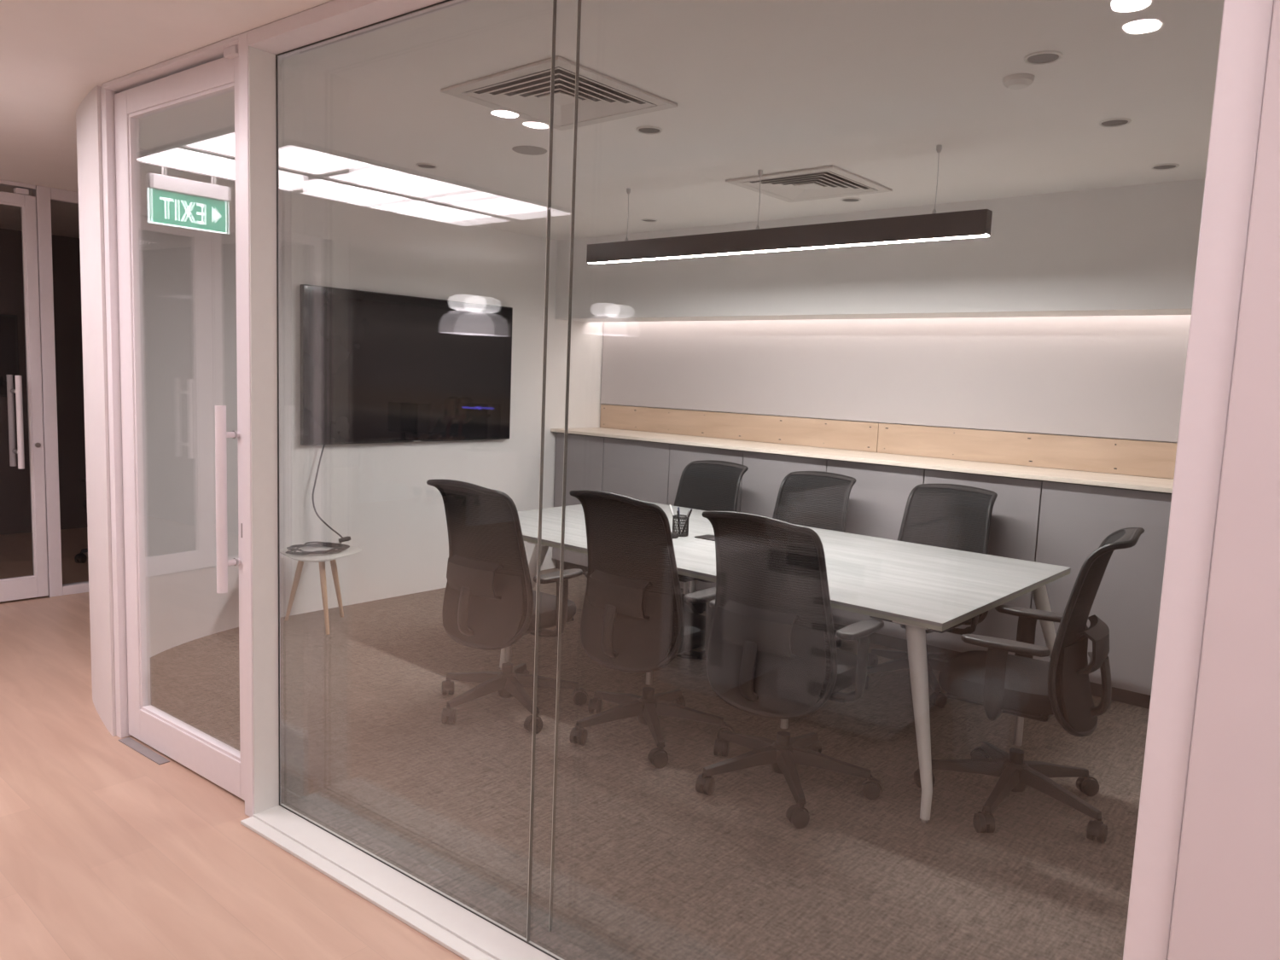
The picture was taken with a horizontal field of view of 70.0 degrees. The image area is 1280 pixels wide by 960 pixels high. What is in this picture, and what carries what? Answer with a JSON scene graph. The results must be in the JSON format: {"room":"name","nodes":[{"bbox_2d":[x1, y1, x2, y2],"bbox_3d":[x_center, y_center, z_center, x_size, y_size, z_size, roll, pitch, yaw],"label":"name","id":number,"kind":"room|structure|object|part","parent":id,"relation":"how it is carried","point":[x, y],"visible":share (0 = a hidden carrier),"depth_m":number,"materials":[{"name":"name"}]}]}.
{"room":"office","nodes":[
{"label":"office","id":0,"kind":"room"},
{"bbox_2d":[0,227,87,535],"bbox_3d":[-5.569,-0.827,7.816,0.100,2.620,7.600,8,8,40],"label":"wall","id":1,"kind":"structure","parent":0,"point":[15,515],"depth_m":8.12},
{"bbox_2d":[0,314,19,396],"bbox_3d":[-5.768,-1.035,7.441,0.042,0.700,1.200,8,8,40],"label":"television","id":2,"kind":"object","parent":1,"relation":"attached to","point":[8,323],"visible":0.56,"depth_m":7.82,"materials":[{"name":"black plastic"}]},
{"bbox_2d":[75,85,291,736],"bbox_3d":[-2.428,-0.357,4.746,0.626,2.620,2.165,2,6,-2],"label":"wall","id":3,"kind":"structure","parent":0,"point":[188,212],"depth_m":4.93,"materials":[{"name":"white paint"}]},
{"bbox_2d":[100,34,238,738],"bbox_3d":[-1.707,-0.179,3.425,1.026,2.619,0.130,7,8,37],"label":"door frame","id":4,"kind":"structure","parent":3,"relation":"attached to","point":[214,51],"depth_m":3.64,"materials":[{"name":"white metal"}]},
{"bbox_2d":[114,44,244,800],"bbox_3d":[-1.686,-0.179,3.405,0.985,2.600,0.204,7,8,37],"label":"door","id":5,"kind":"structure","parent":3,"relation":"in","point":[223,765],"depth_m":3.54,"materials":[{"name":"white metal"}]},
{"bbox_3d":[-1.433,0.068,3.126,0.035,0.645,0.035,7,8,37],"label":"pull handle","id":6,"kind":"part","parent":5,"relation":"part of","materials":[{"name":"silver metal"}]},
{"bbox_2d":[290,189,603,615],"bbox_3d":[-1.204,-0.553,6.943,0.320,2.620,3.239,8,8,40],"label":"wall","id":7,"kind":"structure","parent":0,"point":[379,496],"depth_m":6.33,"materials":[{"name":"white paint"}]},
{"bbox_2d":[300,284,512,445],"bbox_3d":[-1.533,-0.751,6.233,0.061,0.980,1.676,8,8,40],"label":"television","id":8,"kind":"object","parent":7,"relation":"attached to","point":[375,367],"visible":1,"depth_m":6.10,"materials":[{"name":"black glass"}]},
{"bbox_2d":[285,444,350,555],"bbox_3d":[-1.961,0.104,5.484,0.483,0.625,0.439,8,8,40],"label":"power cable","id":9,"kind":"object","parent":8,"relation":"hanging from","point":[334,545],"visible":1,"depth_m":5.53,"materials":[{"name":"black plastic"}]},
{"bbox_2d":[0,527,1149,959],"bbox_3d":[-4.501,1.272,1.747,15.200,0.124,15.800,8,8,40],"label":"floor","id":10,"kind":"structure","parent":0,"point":[648,865],"depth_m":3.27,"materials":[{"name":"carpet"}]},
{"bbox_2d":[32,185,88,597],"bbox_3d":[-3.357,-0.579,6.404,0.080,2.619,1.465,8,8,40],"label":"door frame","id":11,"kind":"structure","parent":10,"relation":"on","point":[43,195],"depth_m":5.85,"materials":[{"name":"white metal"}]},
{"bbox_2d":[0,187,48,602],"bbox_3d":[-4.125,-0.498,5.494,0.204,2.573,0.910,8,8,40],"label":"door","id":12,"kind":"structure","parent":11,"relation":"attached to","point":[37,584],"depth_m":5.78,"materials":[{"name":"metal"}]},
{"bbox_3d":[-3.991,-0.377,5.799,0.035,0.580,0.035,8,8,40],"label":"pull handle","id":13,"kind":"part","parent":12,"relation":"part of","materials":[{"name":"silver metal"}]},
{"bbox_3d":[-3.864,-0.359,5.690,0.035,0.580,0.035,8,8,40],"label":"pull handle","id":14,"kind":"part","parent":12,"relation":"part of","materials":[{"name":"silver metal"}]},
{"bbox_2d":[74,477,87,563],"bbox_3d":[-3.923,0.093,7.071,0.693,1.079,0.704,4,6,11],"label":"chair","id":15,"kind":"object","parent":10,"relation":"on","point":[79,558],"visible":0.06,"depth_m":6.95,"materials":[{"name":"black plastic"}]},
{"bbox_3d":[-3.994,0.183,7.094,0.490,0.088,0.490,4,6,11],"label":"seat","id":16,"kind":"part","parent":15,"relation":"part of","materials":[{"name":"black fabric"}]},
{"bbox_2d":[118,737,169,764],"bbox_3d":[-2.009,1.095,3.696,0.355,0.004,0.042,7,8,37],"label":"plate","id":17,"kind":"object","parent":10,"relation":"on","point":[131,743],"visible":1,"depth_m":3.69,"materials":[{"name":"silver metal"}]},
{"bbox_2d":[279,545,361,634],"bbox_3d":[-1.937,0.656,5.512,0.533,0.478,0.465,8,8,40],"label":"side table","id":18,"kind":"object","parent":10,"relation":"on","point":[321,559],"visible":0.84,"depth_m":5.43,"materials":[{"name":"white wood"}]},
{"bbox_3d":[-2.101,0.654,5.558,0.225,0.458,0.034,8,8,40],"label":"leg","id":19,"kind":"part","parent":18,"relation":"part of","materials":[{"name":"brown wood"}]},
{"bbox_3d":[-1.862,0.683,5.392,0.112,0.452,0.036,8,8,40],"label":"leg","id":20,"kind":"part","parent":18,"relation":"part of","materials":[{"name":"brown wood"}]},
{"bbox_3d":[-1.877,0.653,5.655,0.034,0.457,0.210,3,6,2],"label":"leg","id":21,"kind":"part","parent":18,"relation":"part of","materials":[{"name":"brown wood"}]},
{"bbox_2d":[426,479,587,733],"bbox_3d":[-0.634,0.530,4.266,0.719,1.102,0.698,7,8,37],"label":"chair","id":22,"kind":"object","parent":10,"relation":"on","point":[489,603],"visible":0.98,"depth_m":4.07,"materials":[{"name":"black fabric"}]},
{"bbox_3d":[-0.747,0.372,4.082,0.568,0.757,0.224,7,8,37],"label":"frame","id":23,"kind":"part","parent":22,"relation":"part of","materials":[{"name":"black plastic"}]},
{"bbox_3d":[-0.743,0.372,4.087,0.530,0.728,0.186,7,8,37],"label":"backrest","id":24,"kind":"part","parent":22,"relation":"part of","materials":[{"name":"black fabric"}]},
{"bbox_3d":[-0.484,0.711,4.237,0.176,0.022,0.012,7,8,37],"label":"lever","id":25,"kind":"part","parent":22,"relation":"part of","materials":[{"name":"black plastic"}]},
{"bbox_3d":[-0.429,0.575,4.206,0.214,0.298,0.074,7,8,37],"label":"armrest","id":26,"kind":"part","parent":22,"relation":"part of","materials":[{"name":"black plastic"}]},
{"bbox_3d":[-0.588,0.610,4.328,0.490,0.088,0.490,7,8,37],"label":"seat","id":27,"kind":"part","parent":22,"relation":"part of","materials":[{"name":"black fabric"}]},
{"bbox_2d":[552,432,605,575],"bbox_3d":[-0.326,0.182,7.413,0.529,1.118,0.526,8,8,40],"label":"base cabinet","id":28,"kind":"object","parent":10,"relation":"on","point":[584,458],"visible":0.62,"depth_m":7.21,"materials":[{"name":"grey laminate"}]},
{"bbox_2d":[602,436,670,505],"bbox_3d":[0.120,0.243,7.031,0.649,1.118,0.526,8,8,40],"label":"base cabinet","id":29,"kind":"object","parent":10,"relation":"on","point":[637,469],"visible":0.37,"depth_m":6.78,"materials":[{"name":"grey laminate"}]},
{"bbox_2d":[569,489,734,768],"bbox_3d":[0.048,0.578,4.035,0.708,1.109,0.709,8,8,40],"label":"chair","id":30,"kind":"object","parent":10,"relation":"on","point":[634,619],"visible":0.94,"depth_m":3.80,"materials":[{"name":"black fabric"}]},
{"bbox_3d":[-0.092,0.418,3.822,0.568,0.757,0.224,8,8,40],"label":"frame","id":31,"kind":"part","parent":30,"relation":"part of","materials":[{"name":"black plastic"}]},
{"bbox_3d":[-0.088,0.417,3.827,0.530,0.728,0.186,8,8,40],"label":"backrest","id":32,"kind":"part","parent":30,"relation":"part of","materials":[{"name":"black fabric"}]},
{"bbox_3d":[0.177,0.759,3.962,0.176,0.022,0.012,8,8,40],"label":"lever","id":33,"kind":"part","parent":30,"relation":"part of","materials":[{"name":"black plastic"}]},
{"bbox_3d":[0.079,0.657,4.059,0.490,0.088,0.490,8,8,40],"label":"seat","id":34,"kind":"part","parent":30,"relation":"part of","materials":[{"name":"black fabric"}]},
{"bbox_3d":[0.231,0.623,3.929,0.214,0.298,0.074,8,8,40],"label":"armrest","id":35,"kind":"part","parent":30,"relation":"part of","materials":[{"name":"black plastic"}]},
{"bbox_2d":[668,443,744,603],"bbox_3d":[0.605,0.309,6.615,0.634,1.118,0.526,8,8,40],"label":"base cabinet","id":36,"kind":"object","parent":10,"relation":"on","point":[681,456],"visible":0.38,"depth_m":6.45,"materials":[{"name":"grey laminate"}]},
{"bbox_2d":[673,459,748,614],"bbox_3d":[0.279,0.411,5.878,0.717,1.049,0.738,8,8,40],"label":"chair","id":37,"kind":"object","parent":10,"relation":"on","point":[704,485],"visible":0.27,"depth_m":6.00,"materials":[{"name":"black fabric"}]},
{"bbox_3d":[0.422,0.492,5.707,0.214,0.298,0.074,8,8,40],"label":"armrest","id":38,"kind":"part","parent":37,"relation":"part of","materials":[{"name":"black plastic"}]},
{"bbox_3d":[0.461,0.255,6.017,0.530,0.728,0.186,8,8,40],"label":"backrest","id":39,"kind":"part","parent":37,"relation":"part of","materials":[{"name":"black fabric"}]},
{"bbox_3d":[0.465,0.255,6.023,0.568,0.757,0.224,8,8,40],"label":"frame","id":40,"kind":"part","parent":37,"relation":"part of","materials":[{"name":"black plastic"}]},
{"bbox_2d":[740,450,828,517],"bbox_3d":[1.085,0.374,6.204,0.634,1.118,0.526,8,8,40],"label":"base cabinet","id":41,"kind":"object","parent":10,"relation":"on","point":[765,473],"visible":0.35,"depth_m":6.04,"materials":[{"name":"grey laminate"}]},
{"bbox_2d":[499,500,1070,823],"bbox_3d":[0.507,0.693,4.870,2.926,0.736,1.685,8,8,40],"label":"meeting table","id":42,"kind":"object","parent":10,"relation":"on","point":[919,587],"visible":0.6,"depth_m":4.18,"materials":[{"name":"white wood"}]},
{"bbox_3d":[-0.614,0.663,4.838,0.248,0.691,0.071,2,6,-2],"label":"leg","id":43,"kind":"part","parent":42,"relation":"part of","materials":[{"name":"white metal"}]},
{"bbox_2d":[671,532,679,538],"bbox_3d":[0.174,0.294,4.877,0.068,0.026,0.068,8,8,40],"label":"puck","id":44,"kind":"object","parent":42,"relation":"on","point":[675,535],"visible":0.54,"depth_m":4.85,"materials":[{"name":"black plastic"}]},
{"bbox_2d":[672,514,689,536],"bbox_3d":[0.220,0.247,4.947,0.093,0.107,0.093,8,8,40],"label":"pen cup","id":45,"kind":"object","parent":42,"relation":"on","point":[685,533],"visible":0.9,"depth_m":4.92,"materials":[{"name":"black metal"}]},
{"bbox_2d":[669,504,678,530],"bbox_3d":[0.184,0.212,4.960,0.063,0.156,0.010,6,7,27],"label":"pen","id":46,"kind":"object","parent":45,"relation":"in","point":[670,505],"visible":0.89,"depth_m":4.96,"materials":[{"name":"white plastic"}]},
{"bbox_2d":[676,510,680,533],"bbox_3d":[0.208,0.228,4.917,0.010,0.135,0.047,5,7,23],"label":"pen","id":47,"kind":"object","parent":45,"relation":"in","point":[677,511],"visible":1,"depth_m":4.90,"materials":[{"name":"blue plastic"}]},
{"bbox_2d":[681,508,692,534],"bbox_3d":[0.253,0.225,4.932,0.054,0.143,0.010,4,7,19],"label":"pen","id":48,"kind":"object","parent":45,"relation":"in","point":[690,511],"visible":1,"depth_m":4.92,"materials":[{"name":"black plastic"}]},
{"bbox_3d":[0.375,0.576,5.978,0.071,0.691,0.248,2,6,-7],"label":"leg","id":49,"kind":"part","parent":42,"relation":"part of","materials":[{"name":"white metal"}]},
{"bbox_2d":[694,534,715,541],"bbox_3d":[0.437,0.317,4.856,0.280,0.006,0.120,8,8,40],"label":"notebook","id":50,"kind":"object","parent":42,"relation":"on","point":[707,537],"visible":0.44,"depth_m":4.89,"materials":[{"name":"black plastic"}]},
{"bbox_3d":[1.042,0.889,3.419,0.071,0.691,0.248,2,6,-7],"label":"leg","id":51,"kind":"part","parent":42,"relation":"part of","materials":[{"name":"white metal"}]},
{"bbox_3d":[2.032,0.801,4.559,0.248,0.691,0.071,2,6,-2],"label":"leg","id":52,"kind":"part","parent":42,"relation":"part of","materials":[{"name":"white metal"}]},
{"bbox_2d":[695,511,884,828],"bbox_3d":[0.588,0.651,3.578,0.722,1.109,0.719,8,8,40],"label":"chair","id":53,"kind":"object","parent":10,"relation":"on","point":[772,653],"visible":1,"depth_m":3.36,"materials":[{"name":"black fabric"}]},
{"bbox_3d":[0.437,0.490,3.369,0.568,0.757,0.224,8,8,40],"label":"frame","id":54,"kind":"part","parent":53,"relation":"part of","materials":[{"name":"black plastic"}]},
{"bbox_3d":[0.441,0.489,3.374,0.530,0.728,0.186,8,8,40],"label":"backrest","id":55,"kind":"part","parent":53,"relation":"part of","materials":[{"name":"black fabric"}]},
{"bbox_3d":[0.706,0.831,3.509,0.176,0.022,0.012,8,8,40],"label":"lever","id":56,"kind":"part","parent":53,"relation":"part of","materials":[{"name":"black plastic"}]},
{"bbox_3d":[0.608,0.729,3.606,0.490,0.088,0.490,8,8,40],"label":"seat","id":57,"kind":"part","parent":53,"relation":"part of","materials":[{"name":"black fabric"}]},
{"bbox_3d":[0.759,0.695,3.476,0.214,0.298,0.074,8,8,40],"label":"armrest","id":58,"kind":"part","parent":53,"relation":"part of","materials":[{"name":"black plastic"}]},
{"bbox_2d":[772,471,856,647],"bbox_3d":[0.884,0.492,5.375,0.725,1.049,0.721,8,8,40],"label":"chair","id":59,"kind":"object","parent":10,"relation":"on","point":[817,499],"visible":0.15,"depth_m":5.53,"materials":[{"name":"black fabric"}]},
{"bbox_3d":[1.048,0.332,5.541,0.530,0.728,0.186,8,8,40],"label":"backrest","id":60,"kind":"part","parent":59,"relation":"part of","materials":[{"name":"black fabric"}]},
{"bbox_3d":[1.052,0.332,5.546,0.568,0.757,0.224,8,8,40],"label":"frame","id":61,"kind":"part","parent":59,"relation":"part of","materials":[{"name":"black plastic"}]},
{"bbox_2d":[826,459,925,651],"bbox_3d":[1.566,0.440,5.792,0.639,1.118,0.526,8,8,40],"label":"base cabinet","id":62,"kind":"object","parent":10,"relation":"on","point":[878,497],"visible":0.39,"depth_m":5.54,"materials":[{"name":"grey laminate"}]},
{"bbox_2d":[550,427,1173,493],"bbox_3d":[1.695,-0.112,5.592,5.890,0.024,0.565,8,8,40],"label":"countertop","id":63,"kind":"structure","parent":62,"relation":"on","point":[1007,470],"depth_m":5.53,"materials":[{"name":"laminate"}]},
{"bbox_2d":[864,483,997,708],"bbox_3d":[1.526,0.569,4.875,0.728,1.059,0.709,8,8,40],"label":"chair","id":64,"kind":"object","parent":10,"relation":"on","point":[953,516],"visible":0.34,"depth_m":4.96,"materials":[{"name":"black fabric"}]},
{"bbox_3d":[1.488,0.678,4.827,0.490,0.088,0.490,8,8,40],"label":"seat","id":65,"kind":"part","parent":64,"relation":"part of","materials":[{"name":"black fabric"}]},
{"bbox_3d":[1.675,0.407,5.002,0.530,0.728,0.186,8,8,40],"label":"backrest","id":66,"kind":"part","parent":64,"relation":"part of","materials":[{"name":"black fabric"}]},
{"bbox_3d":[1.680,0.407,5.008,0.568,0.757,0.224,8,8,40],"label":"frame","id":67,"kind":"part","parent":64,"relation":"part of","materials":[{"name":"black plastic"}]},
{"bbox_3d":[1.637,0.644,4.692,0.214,0.298,0.074,8,8,40],"label":"armrest","id":68,"kind":"part","parent":64,"relation":"part of","materials":[{"name":"black plastic"}]},
{"bbox_2d":[924,468,1043,659],"bbox_3d":[2.057,0.507,5.371,0.659,1.118,0.526,8,8,40],"label":"base cabinet","id":69,"kind":"object","parent":10,"relation":"on","point":[1015,520],"visible":0.38,"depth_m":5.05,"materials":[{"name":"grey laminate"}]},
{"bbox_2d":[913,527,1144,843],"bbox_3d":[1.451,0.697,3.476,0.706,1.112,0.701,6,8,32],"label":"chair","id":70,"kind":"object","parent":10,"relation":"on","point":[1021,685],"visible":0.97,"depth_m":3.31,"materials":[{"name":"black plastic"}]},
{"bbox_3d":[1.428,0.772,3.519,0.490,0.088,0.490,6,8,32],"label":"seat","id":71,"kind":"part","parent":70,"relation":"part of","materials":[{"name":"black fabric"}]},
{"bbox_3d":[1.321,0.731,3.351,0.074,0.298,0.214,6,8,32],"label":"armrest","id":72,"kind":"part","parent":70,"relation":"part of","materials":[{"name":"black plastic"}]},
{"bbox_3d":[1.534,0.703,3.679,0.074,0.298,0.214,6,8,32],"label":"armrest","id":73,"kind":"part","parent":70,"relation":"part of","materials":[{"name":"black plastic"}]},
{"bbox_3d":[1.665,0.542,3.346,0.186,0.728,0.530,6,8,32],"label":"backrest","id":74,"kind":"part","parent":70,"relation":"part of","materials":[{"name":"black fabric"}]},
{"bbox_3d":[1.671,0.543,3.342,0.224,0.757,0.568,6,8,32],"label":"frame","id":75,"kind":"part","parent":70,"relation":"part of","materials":[{"name":"black plastic"}]},
{"bbox_2d":[1031,480,1171,709],"bbox_3d":[2.552,0.574,4.947,0.649,1.118,0.526,8,8,40],"label":"base cabinet","id":76,"kind":"object","parent":10,"relation":"on","point":[1075,519],"visible":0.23,"depth_m":4.69,"materials":[{"name":"grey laminate"}]},
{"bbox_2d":[0,0,1224,240],"bbox_3d":[-4.392,-1.437,1.444,15.200,0.100,15.800,8,8,40],"label":"ceiling","id":77,"kind":"structure","parent":0,"point":[869,90],"depth_m":3.43,"materials":[{"name":"white paint"}]},
{"bbox_2d":[0,179,35,190],"bbox_3d":[-4.616,-1.734,4.751,0.080,0.059,2.530,8,8,40],"label":"trim","id":78,"kind":"structure","parent":77,"relation":"attached to","point":[2,183],"depth_m":5.61,"materials":[{"name":"white metal"}]},
{"bbox_2d":[415,162,437,168],"bbox_3d":[-1.096,-1.614,4.691,0.111,0.010,0.111,8,8,40],"label":"recessed light","id":79,"kind":"object","parent":77,"relation":"in","point":[426,165],"visible":1,"depth_m":4.69,"materials":[{"name":"white metal"}]},
{"bbox_2d":[512,145,546,155],"bbox_3d":[-0.517,-1.544,4.281,0.164,0.006,0.164,8,8,40],"label":"ceiling speaker","id":80,"kind":"object","parent":77,"relation":"attached to","point":[532,150],"visible":1,"depth_m":4.26},
{"bbox_2d":[440,56,677,130],"bbox_3d":[-0.300,-1.438,3.438,0.630,0.012,0.630,8,8,40],"label":"ceiling vent","id":81,"kind":"object","parent":77,"relation":"in","point":[524,91],"visible":0.96,"depth_m":3.41,"materials":[{"name":"grey metal"}]},
{"bbox_3d":[-0.300,-1.435,3.439,0.116,0.005,0.116,8,8,40],"label":"plate","id":82,"kind":"part","parent":81,"relation":"part of","materials":[{"name":"grey metal"}]},
{"bbox_2d":[635,125,662,134],"bbox_3d":[0.039,-1.474,3.844,0.111,0.010,0.111,8,8,40],"label":"recessed light","id":83,"kind":"object","parent":77,"relation":"in","point":[647,129],"visible":1,"depth_m":3.84,"materials":[{"name":"white metal"}]},
{"bbox_2d":[640,218,657,222],"bbox_3d":[0.061,-1.718,6.040,0.111,0.010,0.111,8,8,40],"label":"recessed light","id":84,"kind":"object","parent":77,"relation":"in","point":[650,220],"visible":1,"depth_m":6.04,"materials":[{"name":"white metal"}]},
{"bbox_2d":[586,145,992,264],"bbox_3d":[0.586,-1.330,4.521,2.300,0.394,0.060,8,8,40],"label":"linear pendant","id":85,"kind":"object","parent":77,"relation":"hanging from","point":[971,224],"visible":1,"depth_m":4.33,"materials":[{"name":"brown metal"}]},
{"bbox_2d":[588,234,989,263],"bbox_3d":[0.578,-1.137,4.542,2.290,0.005,0.052,8,8,40],"label":"diffuser","id":86,"kind":"object","parent":85,"relation":"attached to","point":[893,238],"depth_m":4.42,"materials":[{"name":"white plastic"}]},
{"bbox_2d":[725,165,892,202],"bbox_3d":[0.886,-1.539,4.775,0.630,0.012,0.630,8,8,40],"label":"ceiling vent","id":87,"kind":"object","parent":77,"relation":"in","point":[829,181],"visible":1,"depth_m":4.75,"materials":[{"name":"grey metal"}]},
{"bbox_3d":[0.885,-1.537,4.776,0.116,0.005,0.116,8,8,40],"label":"plate","id":88,"kind":"part","parent":87,"relation":"part of","materials":[{"name":"grey metal"}]},
{"bbox_2d":[840,197,861,202],"bbox_3d":[1.180,-1.569,5.114,0.111,0.010,0.111,8,8,40],"label":"recessed light","id":89,"kind":"object","parent":77,"relation":"in","point":[848,199],"visible":1,"depth_m":5.11,"materials":[{"name":"white metal"}]},
{"bbox_2d":[1002,73,1035,89],"bbox_3d":[1.258,-1.321,3.038,0.100,0.030,0.100,8,8,40],"label":"smoke detector","id":90,"kind":"object","parent":77,"relation":"attached to","point":[1017,81],"visible":1,"depth_m":3.01,"materials":[{"name":"white plastic"}]},
{"bbox_2d":[1024,50,1062,64],"bbox_3d":[1.252,-1.312,2.836,0.111,0.010,0.111,8,8,40],"label":"recessed light","id":91,"kind":"object","parent":77,"relation":"in","point":[1044,57],"visible":1,"depth_m":2.83,"materials":[{"name":"white metal"}]},
{"bbox_2d":[1098,117,1131,127],"bbox_3d":[1.806,-1.361,3.474,0.111,0.010,0.111,8,8,40],"label":"recessed light","id":92,"kind":"object","parent":77,"relation":"in","point":[1113,122],"visible":1,"depth_m":3.47,"materials":[{"name":"white metal"}]},
{"bbox_2d":[1150,162,1179,170],"bbox_3d":[2.358,-1.409,4.105,0.111,0.010,0.111,8,8,40],"label":"recessed light","id":93,"kind":"object","parent":77,"relation":"in","point":[1166,165],"visible":1,"depth_m":4.10,"materials":[{"name":"white metal"}]},
{"bbox_2d":[601,403,1177,479],"bbox_3d":[1.891,-0.314,5.920,6.370,2.620,0.160,8,8,40],"label":"wall","id":94,"kind":"structure","parent":0,"point":[602,404],"depth_m":5.88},
{"bbox_2d":[599,404,878,452],"bbox_3d":[0.624,-0.411,6.884,2.528,0.195,0.018,8,8,40],"label":"plywood upstand","id":95,"kind":"object","parent":94,"relation":"attached to","point":[861,436],"visible":1,"depth_m":6.73,"materials":[{"name":"beige wood"}]},
{"bbox_2d":[555,178,1205,322],"bbox_3d":[1.757,-1.284,5.478,5.900,0.605,0.570,8,8,40],"label":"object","id":96,"kind":"structure","parent":94,"relation":"attached to","point":[1131,250],"depth_m":5.13,"materials":[{"name":"white paint"}]},
{"bbox_2d":[600,314,1191,442],"bbox_3d":[1.912,-0.722,5.748,5.880,0.766,0.021,8,8,40],"label":"wall panel","id":97,"kind":"object","parent":94,"relation":"attached to","point":[1106,376],"depth_m":5.82,"materials":[{"name":"white paint"}]},
{"bbox_2d":[877,423,1177,479],"bbox_3d":[2.846,-0.108,4.980,3.348,0.195,0.018,8,8,40],"label":"plywood upstand","id":98,"kind":"object","parent":94,"relation":"attached to","point":[1098,455],"visible":0.82,"depth_m":5.41,"materials":[{"name":"beige wood"}]},
{"bbox_2d":[1167,0,1279,959],"bbox_3d":[2.069,0.283,0.649,2.825,2.620,0.252,7,8,37],"label":"wall","id":99,"kind":"structure","parent":0,"point":[1226,902],"depth_m":1.37,"materials":[{"name":"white paint"}]},
{"bbox_2d":[238,0,1274,959],"bbox_3d":[-0.248,0.000,2.350,2.949,2.619,0.255,7,8,37],"label":"window","id":100,"kind":"structure","parent":99,"relation":"in","point":[1246,26],"depth_m":2.46,"materials":[{"name":"white metal"}]},
{"bbox_3d":[-1.293,-0.136,3.186,0.111,2.619,0.301,2,6,-6],"label":"post","id":101,"kind":"part","parent":100,"relation":"part of","materials":[{"name":"white metal"}]},
{"bbox_3d":[-0.169,-1.279,2.215,2.914,0.044,0.210,7,8,37],"label":"head rail","id":102,"kind":"part","parent":100,"relation":"part of","materials":[{"name":"white metal"}]},
{"bbox_3d":[-0.267,1.302,2.408,2.666,0.018,0.157,7,8,37],"label":"sill rail","id":103,"kind":"part","parent":100,"relation":"part of","materials":[{"name":"white metal"}]},
{"bbox_3d":[0.883,0.144,1.465,0.062,2.619,0.109,7,8,37],"label":"post","id":104,"kind":"part","parent":100,"relation":"part of","materials":[{"name":"white metal"}]}
]}

